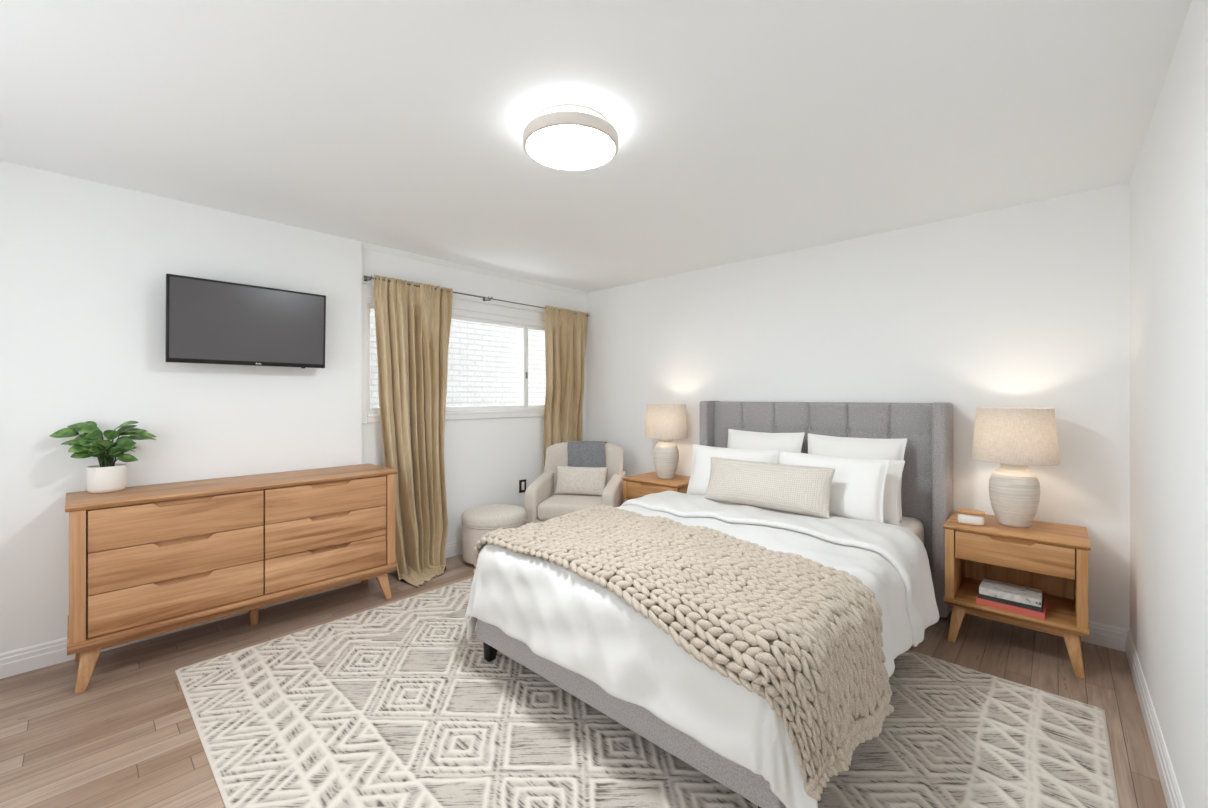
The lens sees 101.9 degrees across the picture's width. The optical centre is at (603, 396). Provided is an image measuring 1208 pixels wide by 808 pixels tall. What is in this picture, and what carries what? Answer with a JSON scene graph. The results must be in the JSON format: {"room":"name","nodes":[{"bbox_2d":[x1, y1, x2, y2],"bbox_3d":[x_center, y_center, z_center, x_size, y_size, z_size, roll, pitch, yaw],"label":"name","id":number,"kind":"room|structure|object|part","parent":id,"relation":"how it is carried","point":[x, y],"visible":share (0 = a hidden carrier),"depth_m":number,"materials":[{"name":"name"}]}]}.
{"room":"bedroom","nodes":[
{"label":"bedroom","id":0,"kind":"room"},
{"bbox_2d":[0,161,361,653],"bbox_3d":[-2.651,0.105,2.674,0.200,2.440,2.475,0,0,43],"label":"wall","id":1,"kind":"structure","parent":0,"point":[85,264],"depth_m":2.62,"materials":[{"name":"white paint"}]},
{"bbox_2d":[0,581,361,678],"bbox_3d":[-2.538,1.268,2.638,0.016,0.114,2.375,0,0,43],"label":"baseboard","id":2,"kind":"structure","parent":1,"relation":"attached to","point":[26,659],"depth_m":2.40,"materials":[{"name":"white wood"}]},
{"bbox_2d":[165,274,325,367],"bbox_3d":[-2.140,-0.424,2.971,0.156,0.483,0.784,0,0,43],"label":"television","id":3,"kind":"object","parent":1,"relation":"attached to","point":[207,321],"visible":1,"depth_m":2.88,"materials":[{"name":"black plastic"}]},
{"bbox_2d":[362,242,588,543],"bbox_3d":[-1.024,0.105,4.439,0.193,2.440,2.325,0,0,43],"label":"wall","id":4,"kind":"structure","parent":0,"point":[485,460],"depth_m":4.28,"materials":[{"name":"white paint"}]},
{"bbox_2d":[387,540,461,573],"bbox_3d":[-0.972,1.268,4.391,0.016,0.114,2.325,0,0,43],"label":"baseboard","id":5,"kind":"structure","parent":4,"relation":"attached to","point":[453,548],"depth_m":4.08,"materials":[{"name":"white"}]},
{"bbox_2d":[362,281,544,423],"bbox_3d":[-1.035,-0.322,4.380,0.118,1.033,2.217,0,0,43],"label":"window","id":6,"kind":"structure","parent":4,"relation":"attached to","point":[463,309],"depth_m":4.30,"materials":[{"name":"white"}]},
{"bbox_3d":[-1.051,0.135,4.367,0.112,0.024,2.088,0,0,43],"label":"sill","id":7,"kind":"part","parent":6,"relation":"part of","materials":[{"name":"white"}]},
{"bbox_2d":[364,275,589,316],"bbox_3d":[-0.948,-0.853,4.343,0.116,0.060,2.263,0,0,43],"label":"curtain rod","id":8,"kind":"object","parent":4,"relation":"attached to","point":[365,277],"visible":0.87,"depth_m":4.10,"materials":[{"name":"grey metal"}]},
{"bbox_2d":[374,275,452,586],"bbox_3d":[-1.385,0.221,3.724,0.411,2.201,0.571,0,0,20],"label":"curtain","id":9,"kind":"object","parent":8,"relation":"hanging from","point":[413,323],"visible":0.96,"depth_m":3.72,"materials":[{"name":"beige fabric"}]},
{"bbox_3d":[-1.361,-0.853,3.841,0.013,0.013,0.940,0,0,43],"label":"rod","id":10,"kind":"part","parent":8,"relation":"part of","materials":[{"name":"grey metal"}]},
{"bbox_2d":[543,306,588,472],"bbox_3d":[-0.369,0.048,4.919,0.130,1.854,0.582,0,0,43],"label":"curtain","id":11,"kind":"object","parent":8,"relation":"hanging from","point":[565,331],"visible":0.77,"depth_m":4.88,"materials":[{"name":"beige fabric"}]},
{"bbox_2d":[519,479,525,492],"bbox_3d":[-0.765,0.840,4.618,0.010,0.120,0.080,0,0,43],"label":"wall outlet","id":12,"kind":"object","parent":4,"relation":"attached to","point":[522,483],"visible":0.89,"depth_m":4.61,"materials":[{"name":"black plastic"}]},
{"bbox_2d":[0,554,1166,807],"bbox_3d":[-0.344,1.375,2.194,4.240,0.100,4.900,0,0,43],"label":"floor","id":13,"kind":"structure","parent":0,"point":[131,739],"depth_m":2.12,"materials":[{"name":"brown wood"}]},
{"bbox_2d":[65,464,397,693],"bbox_3d":[-2.025,0.902,2.840,0.460,0.845,1.476,0,0,43],"label":"dresser","id":14,"kind":"object","parent":13,"relation":"on","point":[145,561],"visible":1,"depth_m":2.56,"materials":[{"name":"brown wood"}]},
{"bbox_3d":[-2.602,1.234,2.468,0.079,0.182,0.090,0,0,43],"label":"leg","id":15,"kind":"part","parent":14,"relation":"part of","materials":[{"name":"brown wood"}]},
{"bbox_3d":[-2.502,0.800,2.328,0.444,0.585,0.052,0,0,43],"label":"panel","id":16,"kind":"part","parent":14,"relation":"part of","materials":[{"name":"brown wood"}]},
{"bbox_3d":[-2.184,0.800,2.987,0.014,0.585,1.352,0,0,43],"label":"panel","id":17,"kind":"part","parent":14,"relation":"part of","materials":[{"name":"brown wood"}]},
{"bbox_3d":[-2.354,1.234,2.240,0.079,0.182,0.090,0,0,43],"label":"leg","id":18,"kind":"part","parent":14,"relation":"part of","materials":[{"name":"brown wood"}]},
{"bbox_2d":[50,421,155,492],"bbox_3d":[-2.493,0.301,2.455,0.259,0.357,0.382,0,0,43],"label":"potted plant","id":19,"kind":"object","parent":14,"relation":"on","point":[108,476],"visible":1,"depth_m":2.46,"materials":[{"name":"green plant"}]},
{"bbox_3d":[-2.532,0.414,2.497,0.146,0.131,0.146,0,0,43],"label":"pot","id":20,"kind":"part","parent":19,"relation":"part of","materials":[{"name":"white ceramic"}]},
{"bbox_3d":[-2.104,0.608,2.456,0.020,0.189,0.665,0,0,43],"label":"drawer","id":21,"kind":"part","parent":14,"relation":"part of","materials":[{"name":"brown wood"}]},
{"bbox_3d":[-2.104,0.800,2.456,0.020,0.189,0.665,0,0,43],"label":"drawer","id":22,"kind":"part","parent":14,"relation":"part of","materials":[{"name":"brown wood"}]},
{"bbox_3d":[-2.104,0.993,2.456,0.020,0.189,0.665,0,0,43],"label":"drawer","id":23,"kind":"part","parent":14,"relation":"part of","materials":[{"name":"brown wood"}]},
{"bbox_3d":[-2.115,0.530,2.466,0.007,0.031,0.253,0,0,43],"label":"finger pull","id":24,"kind":"part","parent":14,"relation":"part of","materials":[{"name":"brown wood"}]},
{"bbox_3d":[-2.115,0.915,2.466,0.007,0.031,0.253,0,0,43],"label":"finger pull","id":25,"kind":"part","parent":14,"relation":"part of","materials":[{"name":"brown wood"}]},
{"bbox_3d":[-2.115,0.723,2.466,0.007,0.031,0.253,0,0,43],"label":"finger pull","id":26,"kind":"part","parent":14,"relation":"part of","materials":[{"name":"brown wood"}]},
{"bbox_3d":[-2.023,1.118,2.838,0.452,0.050,1.464,0,0,43],"label":"rail","id":27,"kind":"part","parent":14,"relation":"part of","materials":[{"name":"brown wood"}]},
{"bbox_3d":[-1.895,0.800,2.720,0.007,0.585,1.344,0,0,43],"label":"frame","id":28,"kind":"part","parent":14,"relation":"part of","materials":[{"name":"brown wood"}]},
{"bbox_3d":[-2.042,1.234,2.856,0.050,0.182,0.050,0,0,43],"label":"leg","id":29,"kind":"part","parent":14,"relation":"part of","materials":[{"name":"brown wood"}]},
{"bbox_3d":[-1.648,0.608,2.949,0.020,0.189,0.665,0,0,43],"label":"drawer","id":30,"kind":"part","parent":14,"relation":"part of","materials":[{"name":"brown wood"}]},
{"bbox_3d":[-1.648,0.800,2.949,0.020,0.189,0.665,0,0,43],"label":"drawer","id":31,"kind":"part","parent":14,"relation":"part of","materials":[{"name":"brown wood"}]},
{"bbox_3d":[-1.648,0.993,2.949,0.020,0.189,0.665,0,0,43],"label":"drawer","id":32,"kind":"part","parent":14,"relation":"part of","materials":[{"name":"brown wood"}]},
{"bbox_3d":[-1.659,0.530,2.959,0.007,0.031,0.253,0,0,43],"label":"finger pull","id":33,"kind":"part","parent":14,"relation":"part of","materials":[{"name":"brown wood"}]},
{"bbox_3d":[-1.659,0.723,2.959,0.007,0.031,0.253,0,0,43],"label":"finger pull","id":34,"kind":"part","parent":14,"relation":"part of","materials":[{"name":"brown wood"}]},
{"bbox_3d":[-1.659,0.915,2.959,0.007,0.031,0.253,0,0,43],"label":"finger pull","id":35,"kind":"part","parent":14,"relation":"part of","materials":[{"name":"brown wood"}]},
{"bbox_3d":[-1.452,1.234,3.216,0.079,0.182,0.090,0,0,43],"label":"leg","id":36,"kind":"part","parent":14,"relation":"part of","materials":[{"name":"brown wood"}]},
{"bbox_3d":[-1.552,0.800,3.356,0.444,0.585,0.052,0,0,43],"label":"panel","id":37,"kind":"part","parent":14,"relation":"part of","materials":[{"name":"brown wood"}]},
{"bbox_2d":[462,504,525,563],"bbox_3d":[-0.893,1.117,3.991,0.514,0.416,0.514,0,0,43],"label":"ottoman","id":38,"kind":"object","parent":13,"relation":"on","point":[478,521],"visible":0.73,"depth_m":3.81,"materials":[{"name":"beige fabric"}]},
{"bbox_3d":[-0.893,0.958,3.991,0.514,0.097,0.514,0,0,43],"label":"padded lid","id":39,"kind":"part","parent":38,"relation":"part of","materials":[{"name":"fabric"}]},
{"bbox_2d":[525,442,625,524],"bbox_3d":[-0.224,0.880,4.391,0.770,0.890,0.729,0,0,12],"label":"armchair","id":40,"kind":"object","parent":13,"relation":"on","point":[542,504],"visible":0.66,"depth_m":4.27,"materials":[{"name":"beige fabric"}]},
{"bbox_3d":[-0.556,0.957,4.429,0.105,0.537,0.645,0,0,12],"label":"arm","id":41,"kind":"part","parent":40,"relation":"part of","materials":[{"name":"beige fabric"}]},
{"bbox_2d":[538,494,601,520],"bbox_3d":[-0.245,0.964,4.288,0.550,0.147,0.518,0,0,12],"label":"seat cushion","id":42,"kind":"object","parent":40,"relation":"on","point":[550,506],"depth_m":4.10,"materials":[{"name":"beige fabric"}]},
{"bbox_2d":[555,466,606,495],"bbox_3d":[-0.209,0.762,4.462,0.479,0.247,0.138,0,0,10],"label":"cushion","id":43,"kind":"object","parent":40,"relation":"on","point":[570,480],"visible":0.99,"depth_m":4.42,"materials":[{"name":"fabric"}]},
{"bbox_3d":[-0.177,0.760,4.615,0.764,0.650,0.272,0,0,12],"label":"backrest","id":44,"kind":"part","parent":40,"relation":"part of","materials":[{"name":"beige fabric"}]},
{"bbox_2d":[567,441,606,466],"bbox_3d":[-0.155,0.586,4.665,0.386,0.322,0.207,0,0,13],"label":"throw blanket","id":45,"kind":"object","parent":40,"relation":"on","point":[580,453],"visible":0.84,"depth_m":4.61,"materials":[{"name":"grey fabric"}]},
{"bbox_3d":[0.095,0.957,4.294,0.105,0.537,0.645,0,0,12],"label":"arm","id":46,"kind":"part","parent":40,"relation":"part of","materials":[{"name":"beige fabric"}]},
{"bbox_2d":[175,578,1119,807],"bbox_3d":[0.021,1.318,2.217,3.275,0.013,2.620,0,0,43],"label":"area rug","id":47,"kind":"object","parent":13,"relation":"on","point":[391,705],"visible":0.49,"depth_m":1.88,"materials":[{"name":"fabric"}]},
{"bbox_2d":[477,401,952,807],"bbox_3d":[0.755,0.671,2.757,1.690,1.279,2.365,0,0,43],"label":"bed","id":48,"kind":"object","parent":47,"relation":"on","point":[927,474],"visible":0.26,"depth_m":2.93,"materials":[{"name":"grey fabric"}]},
{"bbox_3d":[-0.564,1.250,2.450,0.061,0.122,0.061,0,0,43],"label":"leg","id":49,"kind":"part","parent":48,"relation":"part of","materials":[{"name":"black paint"}]},
{"bbox_3d":[-0.047,1.095,1.934,1.546,0.210,0.068,0,0,43],"label":"foot rail","id":50,"kind":"part","parent":48,"relation":"part of","materials":[{"name":"grey fabric"}]},
{"bbox_3d":[1.510,0.631,3.574,1.560,1.188,0.116,0,0,43],"label":"headboard","id":51,"kind":"part","parent":48,"relation":"part of","materials":[{"name":"grey fabric"}]},
{"bbox_2d":[900,516,923,544],"bbox_3d":[0.722,0.901,2.760,1.494,0.303,2.130,0,0,43],"label":"mattress","id":52,"kind":"object","parent":48,"relation":"on","point":[916,526],"visible":0.09,"depth_m":2.93,"materials":[{"name":"white fabric"}]},
{"bbox_2d":[465,490,938,807],"bbox_3d":[0.466,0.945,2.475,1.855,0.567,1.709,0,0,43],"label":"duvet","id":53,"kind":"object","parent":52,"relation":"on","point":[566,619],"visible":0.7,"depth_m":1.98,"materials":[{"name":"white fabric"}]},
{"bbox_2d":[473,504,893,799],"bbox_3d":[0.229,0.866,2.222,0.919,0.417,1.880,0,0,-44],"label":"knit throw","id":54,"kind":"object","parent":53,"relation":"on","point":[801,634],"visible":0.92,"depth_m":1.66,"materials":[{"name":"fabric"}]},
{"bbox_2d":[704,457,834,517],"bbox_3d":[0.981,0.537,3.002,0.794,0.270,0.161,0,0,44],"label":"lumbar pillow","id":55,"kind":"object","parent":53,"relation":"on","point":[791,488],"visible":1,"depth_m":2.91,"materials":[{"name":"beige fabric"}]},
{"bbox_2d":[686,444,779,494],"bbox_3d":[0.892,0.550,3.468,0.667,0.381,0.192,0,0,39],"label":"pillow","id":56,"kind":"object","parent":52,"relation":"on","point":[700,474],"visible":0.45,"depth_m":3.52,"materials":[{"name":"white fabric"}]},
{"bbox_2d":[727,429,804,463],"bbox_3d":[1.149,0.494,3.602,0.598,0.486,0.200,0,0,45],"label":"pillow","id":57,"kind":"object","parent":52,"relation":"on","point":[737,439],"visible":0.26,"depth_m":3.58,"materials":[{"name":"white fabric"}]},
{"bbox_2d":[779,451,889,522],"bbox_3d":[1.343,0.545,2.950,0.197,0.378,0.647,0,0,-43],"label":"pillow","id":58,"kind":"object","parent":52,"relation":"on","point":[857,485],"visible":0.56,"depth_m":2.80,"materials":[{"name":"white fabric"}]},
{"bbox_2d":[795,452,904,525],"bbox_3d":[1.486,0.556,3.046,0.647,0.370,0.175,0,0,41],"label":"pillow","id":59,"kind":"object","parent":52,"relation":"on","point":[893,478],"visible":0.17,"depth_m":2.85,"materials":[{"name":"white fabric"}]},
{"bbox_2d":[808,433,906,520],"bbox_3d":[1.604,0.499,3.182,0.606,0.489,0.199,0,0,43],"label":"pillow","id":60,"kind":"object","parent":52,"relation":"on","point":[848,447],"visible":0.29,"depth_m":3.15,"materials":[{"name":"white fabric"}]},
{"bbox_2d":[621,472,690,502],"bbox_3d":[0.517,1.010,4.206,0.572,0.630,0.465,0,0,43],"label":"nightstand","id":61,"kind":"object","parent":13,"relation":"on","point":[640,485],"visible":0.33,"depth_m":4.11,"materials":[{"name":"brown wood"}]},
{"bbox_3d":[0.330,0.904,4.383,0.040,0.371,0.449,0,0,43],"label":"panel","id":62,"kind":"part","parent":61,"relation":"part of","materials":[{"name":"brown wood"}]},
{"bbox_3d":[0.376,0.794,4.053,0.466,0.145,0.018,0,0,43],"label":"drawer","id":63,"kind":"part","parent":61,"relation":"part of","materials":[{"name":"brown wood"}]},
{"bbox_3d":[0.385,0.736,4.062,0.205,0.025,0.007,0,0,43],"label":"finger pull","id":64,"kind":"part","parent":61,"relation":"part of","materials":[{"name":"brown wood"}]},
{"bbox_2d":[645,404,687,478],"bbox_3d":[0.535,0.377,4.213,0.369,0.636,0.369,0,0,43],"label":"table lamp","id":65,"kind":"object","parent":61,"relation":"on","point":[666,423],"visible":1,"depth_m":4.11,"materials":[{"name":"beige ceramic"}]},
{"bbox_3d":[0.535,0.203,4.213,0.369,0.289,0.369,0,0,43],"label":"lamp shade","id":66,"kind":"part","parent":65,"relation":"part of","materials":[{"name":"fabric"}]},
{"bbox_3d":[0.709,0.904,4.033,0.040,0.371,0.449,0,0,43],"label":"panel","id":67,"kind":"part","parent":61,"relation":"part of","materials":[{"name":"brown wood"}]},
{"bbox_2d":[943,510,1090,678],"bbox_3d":[2.210,1.010,2.641,0.572,0.630,0.465,0,0,43],"label":"nightstand","id":68,"kind":"object","parent":13,"relation":"on","point":[1052,558],"visible":0.98,"depth_m":2.54,"materials":[{"name":"brown wood"}]},
{"bbox_3d":[2.022,0.904,2.818,0.040,0.371,0.449,0,0,43],"label":"panel","id":69,"kind":"part","parent":68,"relation":"part of","materials":[{"name":"brown wood"}]},
{"bbox_3d":[1.923,1.228,2.665,0.081,0.195,0.081,0,0,43],"label":"leg","id":70,"kind":"part","parent":68,"relation":"part of","materials":[{"name":"brown wood"}]},
{"bbox_2d":[957,508,984,525],"bbox_3d":[2.007,0.659,2.682,0.124,0.071,0.088,0,0,36],"label":"trinket box","id":71,"kind":"object","parent":68,"relation":"on","point":[965,516],"visible":1,"depth_m":2.65,"materials":[{"name":"white ceramic"}]},
{"bbox_3d":[2.007,0.630,2.682,0.124,0.012,0.088,0,0,36],"label":"lid","id":72,"kind":"part","parent":71,"relation":"part of","materials":[{"name":"brown wood"}]},
{"bbox_2d":[976,597,1047,619],"bbox_3d":[2.127,1.075,2.557,0.191,0.030,0.270,0,0,-44],"label":"book","id":73,"kind":"object","parent":68,"relation":"on","point":[1041,615],"visible":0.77,"depth_m":2.48,"materials":[{"name":"red paper"}]},
{"bbox_2d":[977,592,1043,611],"bbox_3d":[2.126,1.049,2.562,0.255,0.020,0.181,0,0,44],"label":"book","id":74,"kind":"object","parent":73,"relation":"on","point":[1017,604],"visible":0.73,"depth_m":2.49,"materials":[{"name":"grey paper"}]},
{"bbox_2d":[979,578,1042,606],"bbox_3d":[2.127,1.020,2.563,0.245,0.036,0.172,0,0,44],"label":"book","id":75,"kind":"object","parent":74,"relation":"on","point":[1016,593],"visible":1,"depth_m":2.53,"materials":[{"name":"beige paper"}]},
{"bbox_3d":[2.078,0.736,2.498,0.205,0.025,0.007,0,0,43],"label":"finger pull","id":76,"kind":"part","parent":68,"relation":"part of","materials":[{"name":"brown wood"}]},
{"bbox_3d":[2.068,0.794,2.488,0.466,0.145,0.018,0,0,43],"label":"drawer","id":77,"kind":"part","parent":68,"relation":"part of","materials":[{"name":"brown wood"}]},
{"bbox_2d":[972,407,1059,527],"bbox_3d":[2.231,0.377,2.666,0.369,0.636,0.369,0,0,43],"label":"table lamp","id":78,"kind":"object","parent":68,"relation":"on","point":[1016,438],"visible":1,"depth_m":2.57,"materials":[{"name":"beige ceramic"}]},
{"bbox_3d":[2.231,0.203,2.666,0.369,0.289,0.369,0,0,43],"label":"lamp shade","id":79,"kind":"part","parent":78,"relation":"part of","materials":[{"name":"fabric"}]},
{"bbox_2d":[944,578,1089,637],"bbox_3d":[2.208,1.110,2.639,0.566,0.040,0.457,0,0,43],"label":"shelf","id":80,"kind":"object","parent":68,"relation":"attached to","point":[1060,617],"depth_m":2.54,"materials":[{"name":"brown wood"}]},
{"bbox_3d":[2.359,0.904,2.802,0.476,0.371,0.014,0,0,43],"label":"panel","id":81,"kind":"part","parent":68,"relation":"part of","materials":[{"name":"brown wood"}]},
{"bbox_3d":[2.256,1.228,2.357,0.081,0.195,0.081,0,0,43],"label":"leg","id":82,"kind":"part","parent":68,"relation":"part of","materials":[{"name":"brown wood"}]},
{"bbox_3d":[2.401,0.904,2.468,0.040,0.371,0.449,0,0,43],"label":"panel","id":83,"kind":"part","parent":68,"relation":"part of","materials":[{"name":"brown wood"}]},
{"bbox_2d":[0,0,1191,291],"bbox_3d":[-0.344,-1.165,2.194,4.240,0.100,4.900,0,0,43],"label":"ceiling","id":84,"kind":"structure","parent":0,"point":[746,129],"depth_m":1.89,"materials":[{"name":"white paint"}]},
{"bbox_2d":[523,105,618,170],"bbox_3d":[-0.136,-1.065,2.021,0.392,0.099,0.392,0,0,43],"label":"ceiling light","id":85,"kind":"object","parent":84,"relation":"attached to","point":[562,137],"visible":1,"depth_m":1.94,"materials":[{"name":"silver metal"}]},
{"bbox_3d":[-0.136,-1.107,2.021,0.310,0.015,0.310,0,0,43],"label":"ceiling plate","id":86,"kind":"part","parent":85,"relation":"part of","materials":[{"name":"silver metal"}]},
{"bbox_2d":[527,125,614,168],"bbox_3d":[-0.136,-1.020,2.021,0.359,0.010,0.359,0,0,43],"label":"diffuser","id":87,"kind":"object","parent":85,"relation":"attached to","point":[552,146],"depth_m":1.99,"materials":[{"name":"white plastic"}]},
{"bbox_2d":[586,183,1129,629],"bbox_3d":[1.285,0.105,3.956,4.240,2.440,0.100,0,0,43],"label":"wall","id":88,"kind":"structure","parent":0,"point":[1027,305],"depth_m":3.10,"materials":[{"name":"white paint"}]},
{"bbox_2d":[951,607,1127,651],"bbox_3d":[1.267,1.268,3.893,3.980,0.114,0.016,0,0,43],"label":"baseboard","id":89,"kind":"structure","parent":88,"relation":"attached to","point":[1108,636],"depth_m":2.59,"materials":[{"name":"white wood"}]},
{"bbox_2d":[1130,0,1207,807],"bbox_3d":[1.142,0.105,0.752,0.100,2.440,4.800,0,0,43],"label":"wall","id":90,"kind":"structure","parent":0,"point":[1169,180],"depth_m":1.58,"materials":[{"name":"white paint"}]},
{"bbox_2d":[1126,630,1184,807],"bbox_3d":[1.133,1.268,0.828,0.016,0.114,4.700,0,0,43],"label":"baseboard","id":91,"kind":"structure","parent":90,"relation":"attached to","point":[1173,797],"depth_m":1.82,"materials":[{"name":"white wood"}]},
{"label":"outside","id":92,"kind":"structure","parent":0,"visible":0},
{"bbox_2d":[370,310,545,407],"bbox_3d":[-2.499,-0.075,5.343,0.200,3.000,7.400,0,0,43],"label":"wall","id":93,"kind":"structure","parent":92,"point":[483,359],"depth_m":6.27,"materials":[{"name":"paint"}]}
]}

